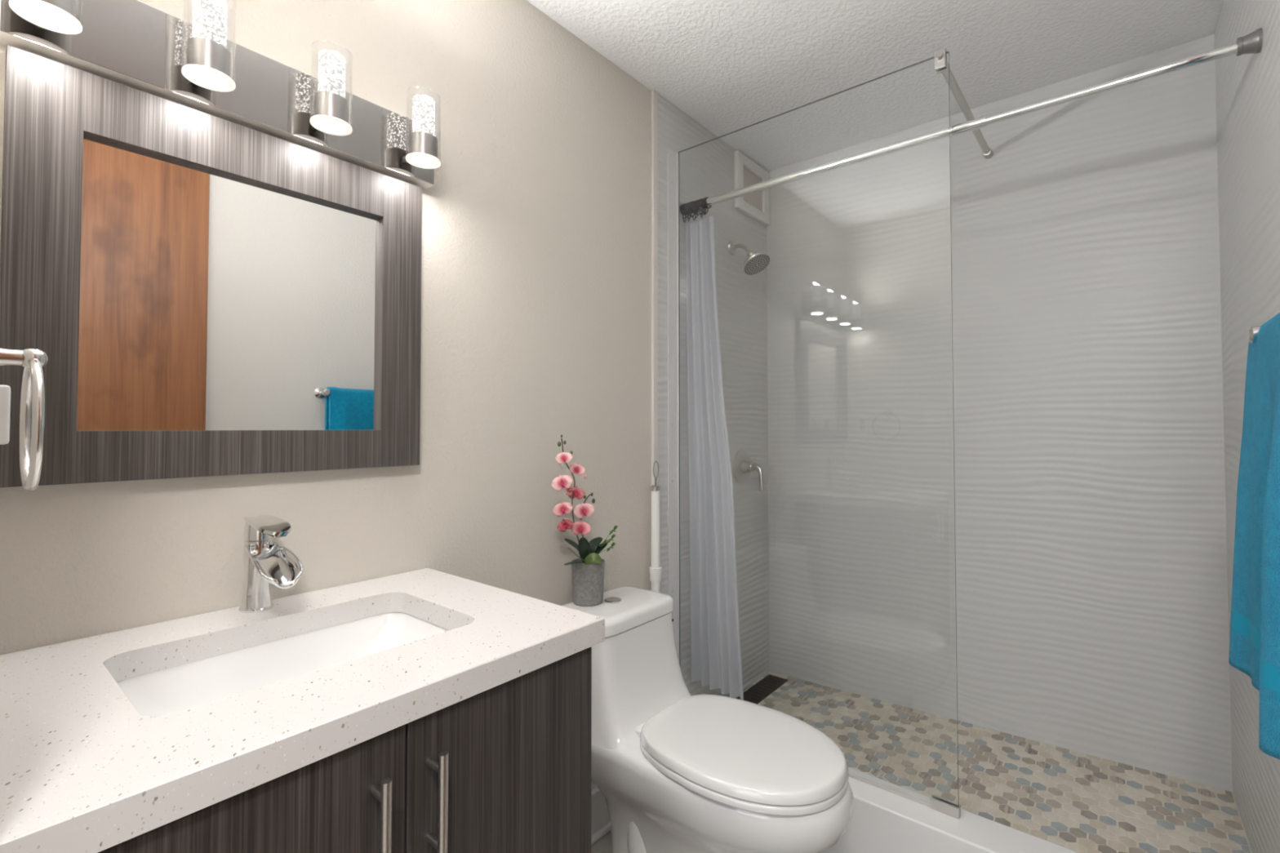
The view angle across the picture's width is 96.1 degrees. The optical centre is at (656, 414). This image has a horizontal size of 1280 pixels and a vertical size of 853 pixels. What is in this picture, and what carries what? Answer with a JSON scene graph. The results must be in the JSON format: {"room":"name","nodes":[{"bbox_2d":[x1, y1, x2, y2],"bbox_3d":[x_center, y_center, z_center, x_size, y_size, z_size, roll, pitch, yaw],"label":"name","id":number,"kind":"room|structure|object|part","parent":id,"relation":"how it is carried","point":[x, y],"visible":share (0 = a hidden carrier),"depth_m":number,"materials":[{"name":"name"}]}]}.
{"room":"bathroom","nodes":[
{"label":"bathroom","id":0,"kind":"room"},
{"bbox_2d":[0,0,768,791],"bbox_3d":[-0.267,0.067,1.761,0.112,2.432,2.570,-1,-2,39],"label":"wall","id":1,"kind":"structure","parent":0,"point":[544,246],"depth_m":1.51,"materials":[{"name":"beige paint"}]},
{"bbox_2d":[0,44,422,487],"bbox_3d":[-0.745,-0.208,1.074,0.028,0.635,0.632,-1,-2,39],"label":"wall mirror","id":2,"kind":"object","parent":1,"relation":"attached to","point":[202,294],"visible":0.98,"depth_m":1.00,"materials":[{"name":"dark grey-brown wood grain laminate"},{"name":"mirror glass"}]},
{"bbox_2d":[76,134,379,431],"bbox_3d":[-0.754,-0.201,1.075,0.008,0.470,0.472,-1,-2,39],"label":"mirror glass","id":3,"kind":"object","parent":2,"relation":"attached to","point":[211,299],"depth_m":1.03,"materials":[{"name":"silver mirror"}]},
{"bbox_2d":[0,0,441,189],"bbox_3d":[-0.705,-0.615,1.049,0.135,0.160,0.676,-1,-2,39],"label":"vanity light","id":4,"kind":"object","parent":1,"relation":"attached to","point":[135,44],"visible":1,"depth_m":0.98,"materials":[{"name":"grey metal"}]},
{"bbox_3d":[-0.740,-0.648,0.954,0.045,0.084,0.045,-1,-2,39],"label":"crystal rod","id":5,"kind":"part","parent":4,"relation":"part of","materials":[{"name":"grey"}]},
{"bbox_3d":[-0.622,-0.644,1.102,0.045,0.084,0.045,-1,-2,39],"label":"crystal rod","id":6,"kind":"part","parent":4,"relation":"part of","materials":[{"name":"grey"}]},
{"bbox_3d":[-0.505,-0.641,1.248,0.045,0.084,0.045,-1,-2,39],"label":"crystal rod","id":7,"kind":"part","parent":4,"relation":"part of","materials":[{"name":"grey"}]},
{"bbox_2d":[591,786,611,845],"bbox_3d":[-0.269,1.211,1.636,0.030,0.139,0.842,-1,-2,39],"label":"baseboard","id":8,"kind":"structure","parent":1,"relation":"attached to","point":[601,825],"depth_m":1.75,"materials":[{"name":"white paint"}]},
{"bbox_3d":[-0.006,0.073,2.007,0.012,2.431,0.025,-1,-2,39],"label":"tile edge trim","id":9,"kind":"part","parent":1,"relation":"part of","materials":[{"name":"white"}]},
{"bbox_2d":[733,449,764,491],"bbox_3d":[0.409,0.236,2.430,0.108,0.173,0.148,-1,-2,39],"label":"shower valve","id":10,"kind":"object","parent":1,"relation":"attached to","point":[743,466],"visible":1,"depth_m":2.42,"materials":[{"name":"silver metal"}]},
{"bbox_3d":[0.428,0.264,2.414,0.059,0.116,0.034,-1,-2,39],"label":"lever","id":11,"kind":"part","parent":10,"relation":"part of","materials":[{"name":"silver metal"}]},
{"bbox_2d":[727,240,770,275],"bbox_3d":[0.382,-0.654,2.364,0.177,0.157,0.127,-1,-2,39],"label":"showerhead","id":12,"kind":"object","parent":1,"relation":"attached to","point":[756,263],"visible":1,"depth_m":2.35,"materials":[{"name":"silver metal"}]},
{"bbox_3d":[0.360,-0.683,2.390,0.093,0.062,0.018,-1,-2,39],"label":"arm","id":13,"kind":"part","parent":12,"relation":"part of","materials":[{"name":"silver metal"}]},
{"bbox_3d":[0.409,-0.609,2.340,0.099,0.062,0.115,-1,-2,39],"label":"plate","id":14,"kind":"part","parent":12,"relation":"part of","materials":[{"name":"grey metal"}]},
{"bbox_2d":[734,150,769,226],"bbox_3d":[0.428,-0.998,2.556,0.019,0.244,0.285,-1,-2,39],"label":"vent panel","id":15,"kind":"object","parent":1,"relation":"attached to","point":[756,206],"visible":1,"depth_m":2.54,"materials":[{"name":"white paint"}]},
{"bbox_3d":[0.423,-0.999,2.560,0.006,0.160,0.190,-1,-2,39],"label":"panel","id":16,"kind":"part","parent":15,"relation":"part of","materials":[{"name":"grey"}]},
{"bbox_2d":[679,27,1262,214],"bbox_3d":[0.685,-0.776,1.682,1.506,0.047,0.047,-1,-2,39],"label":"shower curtain rod","id":17,"kind":"object","parent":1,"relation":"attached to","point":[1251,43],"visible":0.94,"depth_m":1.49,"materials":[{"name":"silver metal"}]},
{"bbox_2d":[680,204,686,222],"bbox_3d":[0.105,-0.750,2.146,0.042,0.070,0.008,1,-2,-44],"label":"curtain hook","id":18,"kind":"object","parent":17,"relation":"hanging from","point":[681,207],"visible":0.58,"depth_m":2.14,"materials":[{"name":"black metal"}]},
{"bbox_2d":[682,203,687,219],"bbox_3d":[0.111,-0.752,2.139,0.008,0.065,0.046,-1,-2,40],"label":"curtain hook","id":19,"kind":"object","parent":17,"relation":"hanging from","point":[683,206],"visible":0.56,"depth_m":2.13,"materials":[{"name":"black metal"}]},
{"bbox_2d":[684,202,690,221],"bbox_3d":[0.119,-0.750,2.134,0.008,0.070,0.042,-1,-2,43],"label":"curtain hook","id":20,"kind":"object","parent":17,"relation":"hanging from","point":[686,204],"visible":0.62,"depth_m":2.12,"materials":[{"name":"black metal"}]},
{"bbox_2d":[687,202,693,219],"bbox_3d":[0.127,-0.751,2.128,0.008,0.068,0.042,-1,-2,35],"label":"curtain hook","id":21,"kind":"object","parent":17,"relation":"hanging from","point":[689,211],"visible":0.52,"depth_m":2.12,"materials":[{"name":"black metal"}]},
{"bbox_2d":[688,201,695,220],"bbox_3d":[0.134,-0.751,2.122,0.042,0.068,0.009,1,-2,-40],"label":"curtain hook","id":22,"kind":"object","parent":17,"relation":"hanging from","point":[689,205],"visible":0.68,"depth_m":2.11,"materials":[{"name":"black metal"}]},
{"bbox_2d":[690,200,697,217],"bbox_3d":[0.140,-0.752,2.115,0.008,0.065,0.046,-1,-2,44],"label":"curtain hook","id":23,"kind":"object","parent":17,"relation":"hanging from","point":[691,203],"visible":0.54,"depth_m":2.10,"materials":[{"name":"black metal"}]},
{"bbox_2d":[693,200,698,218],"bbox_3d":[0.149,-0.751,2.110,0.008,0.070,0.042,-1,-2,35],"label":"curtain hook","id":24,"kind":"object","parent":17,"relation":"hanging from","point":[695,202],"visible":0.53,"depth_m":2.10,"materials":[{"name":"black metal"}]},
{"bbox_2d":[696,199,702,216],"bbox_3d":[0.156,-0.752,2.105,0.008,0.068,0.042,-1,-2,30],"label":"curtain hook","id":25,"kind":"object","parent":17,"relation":"hanging from","point":[697,207],"visible":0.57,"depth_m":2.09,"materials":[{"name":"black metal"}]},
{"bbox_2d":[697,198,702,217],"bbox_3d":[0.164,-0.751,2.099,0.008,0.070,0.042,-1,-2,36],"label":"curtain hook","id":26,"kind":"object","parent":17,"relation":"hanging from","point":[699,200],"visible":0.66,"depth_m":2.09,"materials":[{"name":"black metal"}]},
{"bbox_2d":[700,198,704,215],"bbox_3d":[0.171,-0.752,2.093,0.008,0.068,0.042,-1,-1,26],"label":"curtain hook","id":27,"kind":"object","parent":17,"relation":"hanging from","point":[701,202],"visible":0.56,"depth_m":2.08,"materials":[{"name":"black metal"}]},
{"bbox_2d":[702,197,708,215],"bbox_3d":[0.178,-0.752,2.087,0.008,0.069,0.042,-1,-2,29],"label":"curtain hook","id":28,"kind":"object","parent":17,"relation":"hanging from","point":[704,207],"visible":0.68,"depth_m":2.08,"materials":[{"name":"black"}]},
{"bbox_2d":[703,196,711,214],"bbox_3d":[0.186,-0.752,2.081,0.042,0.068,0.008,1,-2,-44],"label":"curtain hook","id":29,"kind":"object","parent":17,"relation":"hanging from","point":[704,199],"visible":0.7,"depth_m":2.07,"materials":[{"name":"black"}]},
{"bbox_2d":[686,216,743,700],"bbox_3d":[0.211,0.128,2.074,0.260,1.705,0.049,-1,-2,43],"label":"shower curtain","id":30,"kind":"object","parent":17,"relation":"hanging from","point":[715,642],"visible":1,"depth_m":2.08,"materials":[{"name":"white fabric"}]},
{"bbox_2d":[591,830,612,852],"bbox_3d":[-0.635,1.293,-0.001,3.300,0.100,4.050,-1,-2,39],"label":"floor","id":31,"kind":"structure","parent":0,"point":[604,845],"depth_m":1.71,"materials":[{"name":"tile"}]},
{"bbox_2d":[97,646,591,852],"bbox_3d":[-0.521,0.826,0.869,0.602,0.875,0.666,-1,-2,39],"label":"vanity cabinet","id":32,"kind":"object","parent":31,"relation":"on","point":[506,767],"visible":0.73,"depth_m":0.76,"materials":[{"name":"brown wood"}]},
{"bbox_3d":[-0.425,0.769,0.587,0.018,0.765,0.334,-1,-2,39],"label":"door","id":33,"kind":"part","parent":32,"relation":"part of","materials":[{"name":"brown wood"}]},
{"bbox_2d":[0,568,604,852],"bbox_3d":[-0.528,0.368,0.898,0.573,0.039,0.693,-1,-2,39],"label":"countertop","id":34,"kind":"structure","parent":32,"relation":"on","point":[82,771],"depth_m":0.69,"materials":[{"name":"stone"}]},
{"bbox_2d":[238,514,303,613],"bbox_3d":[-0.682,0.268,1.010,0.177,0.166,0.066,-1,-2,39],"label":"faucet","id":35,"kind":"object","parent":34,"relation":"on","point":[266,562],"visible":1,"depth_m":1.02,"materials":[{"name":"silver metal"}]},
{"bbox_3d":[-0.691,0.205,1.019,0.138,0.040,0.052,-1,-2,39],"label":"lever","id":36,"kind":"part","parent":35,"relation":"part of","materials":[{"name":"silver metal"}]},
{"bbox_3d":[-0.666,0.262,0.998,0.137,0.058,0.066,-1,-2,39],"label":"spout","id":37,"kind":"part","parent":35,"relation":"part of","materials":[{"name":"silver metal"}]},
{"bbox_2d":[115,612,448,716],"bbox_3d":[-0.544,0.442,0.897,0.326,0.118,0.485,-1,-2,39],"label":"sink basin","id":38,"kind":"object","parent":34,"relation":"in","point":[191,685],"visible":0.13,"depth_m":0.97,"materials":[{"name":"white ceramic"}]},
{"bbox_3d":[-0.324,0.496,0.674,0.040,0.141,0.012,-1,-2,39],"label":"handle","id":39,"kind":"part","parent":32,"relation":"part of","materials":[{"name":"silver metal"}]},
{"bbox_3d":[-0.279,0.497,0.730,0.040,0.141,0.012,-1,-2,39],"label":"handle","id":40,"kind":"part","parent":32,"relation":"part of","materials":[{"name":"silver metal"}]},
{"bbox_3d":[-0.217,0.775,0.846,0.018,0.765,0.324,-1,-2,39],"label":"door","id":41,"kind":"part","parent":32,"relation":"part of","materials":[{"name":"brown wood"}]},
{"bbox_2d":[648,460,662,592],"bbox_3d":[-0.002,0.723,1.948,0.043,1.130,0.043,0,-1,-14],"label":"toilet brush","id":42,"kind":"object","parent":31,"relation":"on","point":[655,570],"visible":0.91,"depth_m":1.94,"materials":[{"name":"white plastic"}]},
{"bbox_2d":[561,586,853,852],"bbox_3d":[0.105,0.901,1.464,0.778,0.751,0.374,-1,-2,39],"label":"toilet","id":43,"kind":"object","parent":31,"relation":"on","point":[676,771],"visible":0.91,"depth_m":1.37,"materials":[{"name":"white ceramic"}]},
{"bbox_2d":[551,435,618,606],"bbox_3d":[-0.205,0.296,1.627,0.103,0.478,0.245,-1,-2,39],"label":"potted orchid","id":44,"kind":"object","parent":43,"relation":"on","point":[587,571],"visible":1,"depth_m":1.60,"materials":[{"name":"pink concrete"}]},
{"bbox_3d":[-0.228,0.243,1.603,0.009,0.352,0.095,-1,-2,39],"label":"stem","id":45,"kind":"part","parent":44,"relation":"part of","materials":[{"name":"brown"}]},
{"bbox_3d":[-0.195,0.477,1.641,0.095,0.116,0.095,-1,-2,39],"label":"pot","id":46,"kind":"part","parent":44,"relation":"part of","materials":[{"name":"grey concrete"}]},
{"bbox_3d":[-0.116,0.557,1.649,0.213,0.042,0.320,-1,-2,39],"label":"tank lid","id":47,"kind":"part","parent":43,"relation":"part of","materials":[{"name":"white ceramic"}]},
{"bbox_3d":[0.208,0.790,1.385,0.490,0.026,0.372,-1,-2,39],"label":"seat lid","id":48,"kind":"part","parent":43,"relation":"part of","materials":[{"name":"white plastic"}]},
{"bbox_3d":[0.208,0.814,1.384,0.492,0.018,0.374,-1,-2,39],"label":"seat","id":49,"kind":"part","parent":43,"relation":"part of","materials":[{"name":"white plastic"}]},
{"bbox_2d":[818,767,1079,852],"bbox_3d":[0.655,1.170,1.596,1.506,0.218,0.130,-1,-2,39],"label":"shower curb","id":50,"kind":"object","parent":31,"relation":"on","point":[882,821],"visible":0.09,"depth_m":1.52,"materials":[{"name":"white stone"}]},
{"bbox_2d":[667,51,960,818],"bbox_3d":[0.435,0.044,1.821,0.921,2.044,0.066,-1,-2,36],"label":"glass panel","id":51,"kind":"object","parent":50,"relation":"on","point":[938,803],"visible":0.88,"depth_m":2.08,"materials":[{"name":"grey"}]},
{"bbox_2d":[526,0,1222,172],"bbox_3d":[0.355,-1.211,1.280,1.724,0.100,2.590,-1,-2,39],"label":"ceiling","id":52,"kind":"structure","parent":0,"point":[730,66],"depth_m":1.81,"materials":[{"name":"white paint"}]},
{"bbox_2d":[734,671,1251,852],"bbox_3d":[0.898,1.200,1.900,1.506,0.173,0.658,-1,-2,39],"label":"floor","id":53,"kind":"structure","parent":0,"point":[1078,802],"depth_m":1.76,"materials":[{"name":"beige tile"}]},
{"bbox_2d":[735,674,787,704],"bbox_3d":[0.410,1.167,2.389,0.092,0.013,0.425,-1,-2,39],"label":"linear drain","id":54,"kind":"object","parent":53,"relation":"on","point":[757,693],"visible":0.64,"depth_m":2.43,"materials":[{"name":"brown metal"}]},
{"bbox_2d":[766,34,1232,791],"bbox_3d":[1.134,0.077,2.222,1.524,2.432,0.100,-1,-2,39],"label":"wall","id":55,"kind":"structure","parent":0,"point":[1091,598],"depth_m":2.03,"materials":[{"name":"grey tile"}]},
{"bbox_2d":[933,48,992,159],"bbox_3d":[0.992,-0.962,1.834,0.030,0.051,0.721,-1,-2,39],"label":"brace","id":56,"kind":"object","parent":55,"relation":"attached to","point":[941,64],"visible":0.99,"depth_m":1.72,"materials":[{"name":"silver metal"}]},
{"bbox_2d":[982,147,992,159],"bbox_3d":[1.209,-0.953,2.099,0.030,0.030,0.036,-1,-2,39],"label":"mounting flange","id":57,"kind":"object","parent":56,"relation":"attached to","point":[988,154],"depth_m":2.09,"materials":[{"name":"silver metal"}]},
{"bbox_2d":[1214,0,1279,852],"bbox_3d":[0.993,0.043,0.754,0.109,2.432,2.570,-1,-2,39],"label":"wall","id":58,"kind":"structure","parent":0,"point":[1247,86],"depth_m":1.42,"materials":[{"name":"white paint"}]},
{"bbox_2d":[1247,325,1260,343],"bbox_3d":[0.934,-0.138,0.822,0.082,0.048,0.373,-1,-2,39],"label":"towel bar","id":59,"kind":"object","parent":58,"relation":"attached to","point":[1252,332],"visible":0.38,"depth_m":0.96,"materials":[{"name":"silver metal"}]},
{"bbox_2d":[1228,312,1279,759],"bbox_3d":[0.941,0.143,0.859,0.108,0.612,0.394,-1,-2,39],"label":"bath towel","id":60,"kind":"object","parent":58,"relation":"attached to","point":[1255,621],"visible":0.98,"depth_m":0.91,"materials":[{"name":"teal fabric"}]},
{"bbox_3d":[-0.408,0.033,0.294,1.524,2.432,0.100,-1,-2,39],"label":"wall","id":61,"kind":"structure","parent":0,"visible":0},
{"bbox_2d":[0,385,11,444],"bbox_3d":[-0.869,0.008,0.750,0.070,0.115,0.035,-1,-2,39],"label":"wall outlet","id":62,"kind":"object","parent":61,"relation":"attached to","point":[5,390],"visible":1,"depth_m":0.74,"materials":[{"name":"white plastic"}]},
{"bbox_2d":[0,347,48,491],"bbox_3d":[-0.754,0.000,0.672,0.159,0.182,0.058,-1,-2,39],"label":"towel ring","id":63,"kind":"object","parent":61,"relation":"attached to","point":[33,393],"visible":1,"depth_m":0.67,"materials":[{"name":"silver metal"}]},
{"bbox_3d":[-0.754,-0.067,0.673,0.048,0.048,0.058,-1,-2,39],"label":"post","id":64,"kind":"part","parent":63,"relation":"part of","materials":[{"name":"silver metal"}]}
]}

